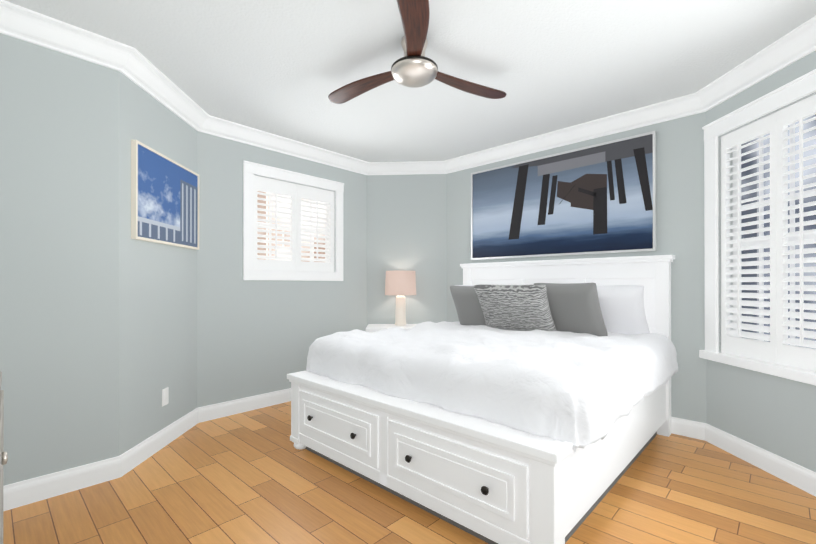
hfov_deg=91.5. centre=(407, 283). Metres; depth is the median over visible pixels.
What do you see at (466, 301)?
pillow
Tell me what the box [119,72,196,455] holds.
wall
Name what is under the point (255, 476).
floor
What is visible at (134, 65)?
crown molding
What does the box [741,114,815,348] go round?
backdrop
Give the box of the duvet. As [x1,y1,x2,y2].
[306,321,677,451]
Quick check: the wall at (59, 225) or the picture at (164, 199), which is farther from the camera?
the picture at (164, 199)
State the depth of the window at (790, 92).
2.67 m
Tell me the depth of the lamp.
4.17 m
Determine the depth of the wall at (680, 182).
2.96 m
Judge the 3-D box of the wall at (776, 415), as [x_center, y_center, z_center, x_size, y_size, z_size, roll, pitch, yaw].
[2.259,-0.124,0.878,0.140,2.480,4.220,0,0,-2]
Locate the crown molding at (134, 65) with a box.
[0,0,815,174]
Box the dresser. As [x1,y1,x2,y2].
[0,371,7,543]
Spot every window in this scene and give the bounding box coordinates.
[243,160,343,280]
[699,69,815,385]
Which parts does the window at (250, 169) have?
left window sash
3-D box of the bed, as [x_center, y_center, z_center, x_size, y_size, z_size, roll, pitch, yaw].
[0.573,0.456,2.825,1.968,1.328,2.133,0,0,43]
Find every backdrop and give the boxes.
[257,191,324,261]
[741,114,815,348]
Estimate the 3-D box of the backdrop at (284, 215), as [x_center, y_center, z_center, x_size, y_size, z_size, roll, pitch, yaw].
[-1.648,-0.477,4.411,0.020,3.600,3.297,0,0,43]
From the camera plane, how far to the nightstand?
4.17 m
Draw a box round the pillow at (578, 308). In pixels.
[534,283,607,335]
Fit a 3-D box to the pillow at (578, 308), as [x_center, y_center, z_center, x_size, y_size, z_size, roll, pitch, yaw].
[1.211,0.190,2.985,0.500,0.460,0.160,0,28,48]
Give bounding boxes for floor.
[3,401,815,543]
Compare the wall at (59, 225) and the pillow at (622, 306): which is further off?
the pillow at (622, 306)
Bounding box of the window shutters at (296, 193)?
[254,175,333,271]
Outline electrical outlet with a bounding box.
[162,387,168,406]
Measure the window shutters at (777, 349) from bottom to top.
1.481 m
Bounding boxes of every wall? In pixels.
[0,33,119,485]
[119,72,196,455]
[197,131,366,407]
[367,174,446,325]
[447,112,706,422]
[706,50,815,471]
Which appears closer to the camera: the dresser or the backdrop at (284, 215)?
the dresser
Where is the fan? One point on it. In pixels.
(414, 67)
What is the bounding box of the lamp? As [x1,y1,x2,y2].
[385,270,415,325]
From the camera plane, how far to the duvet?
2.08 m
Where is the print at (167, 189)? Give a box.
[138,144,196,226]
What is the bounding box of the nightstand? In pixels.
[366,324,415,332]
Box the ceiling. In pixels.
[5,0,815,161]
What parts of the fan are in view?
blade, blade, motor, blade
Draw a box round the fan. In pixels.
[328,0,505,103]
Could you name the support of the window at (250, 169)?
in the wall at (256, 337)
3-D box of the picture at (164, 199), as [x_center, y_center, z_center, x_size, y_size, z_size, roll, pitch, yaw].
[-1.672,-0.570,2.795,0.029,0.600,0.775,0,0,-2]
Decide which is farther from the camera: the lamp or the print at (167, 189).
the lamp
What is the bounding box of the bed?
[287,255,677,543]
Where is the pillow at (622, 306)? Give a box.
[596,285,649,334]
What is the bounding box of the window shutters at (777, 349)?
[721,94,815,371]
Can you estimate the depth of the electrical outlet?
2.75 m
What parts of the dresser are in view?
knob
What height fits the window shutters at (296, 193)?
0.851 m
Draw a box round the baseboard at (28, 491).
[3,388,815,510]
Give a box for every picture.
[131,140,199,249]
[471,131,656,259]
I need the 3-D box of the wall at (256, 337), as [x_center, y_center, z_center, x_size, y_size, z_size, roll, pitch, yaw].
[-1.133,-0.118,3.906,0.140,2.480,2.076,0,0,43]
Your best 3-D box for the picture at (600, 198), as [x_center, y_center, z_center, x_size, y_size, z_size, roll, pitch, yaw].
[1.286,-0.706,3.622,1.683,0.915,0.034,0,0,43]
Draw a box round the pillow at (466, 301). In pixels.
[450,286,485,324]
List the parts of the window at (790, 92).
right window sash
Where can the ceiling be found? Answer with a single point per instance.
(284, 68)
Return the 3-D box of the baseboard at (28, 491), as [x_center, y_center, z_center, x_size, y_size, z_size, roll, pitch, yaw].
[-0.078,1.057,1.679,4.486,0.120,5.680,0,0,-2]
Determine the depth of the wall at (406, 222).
4.48 m

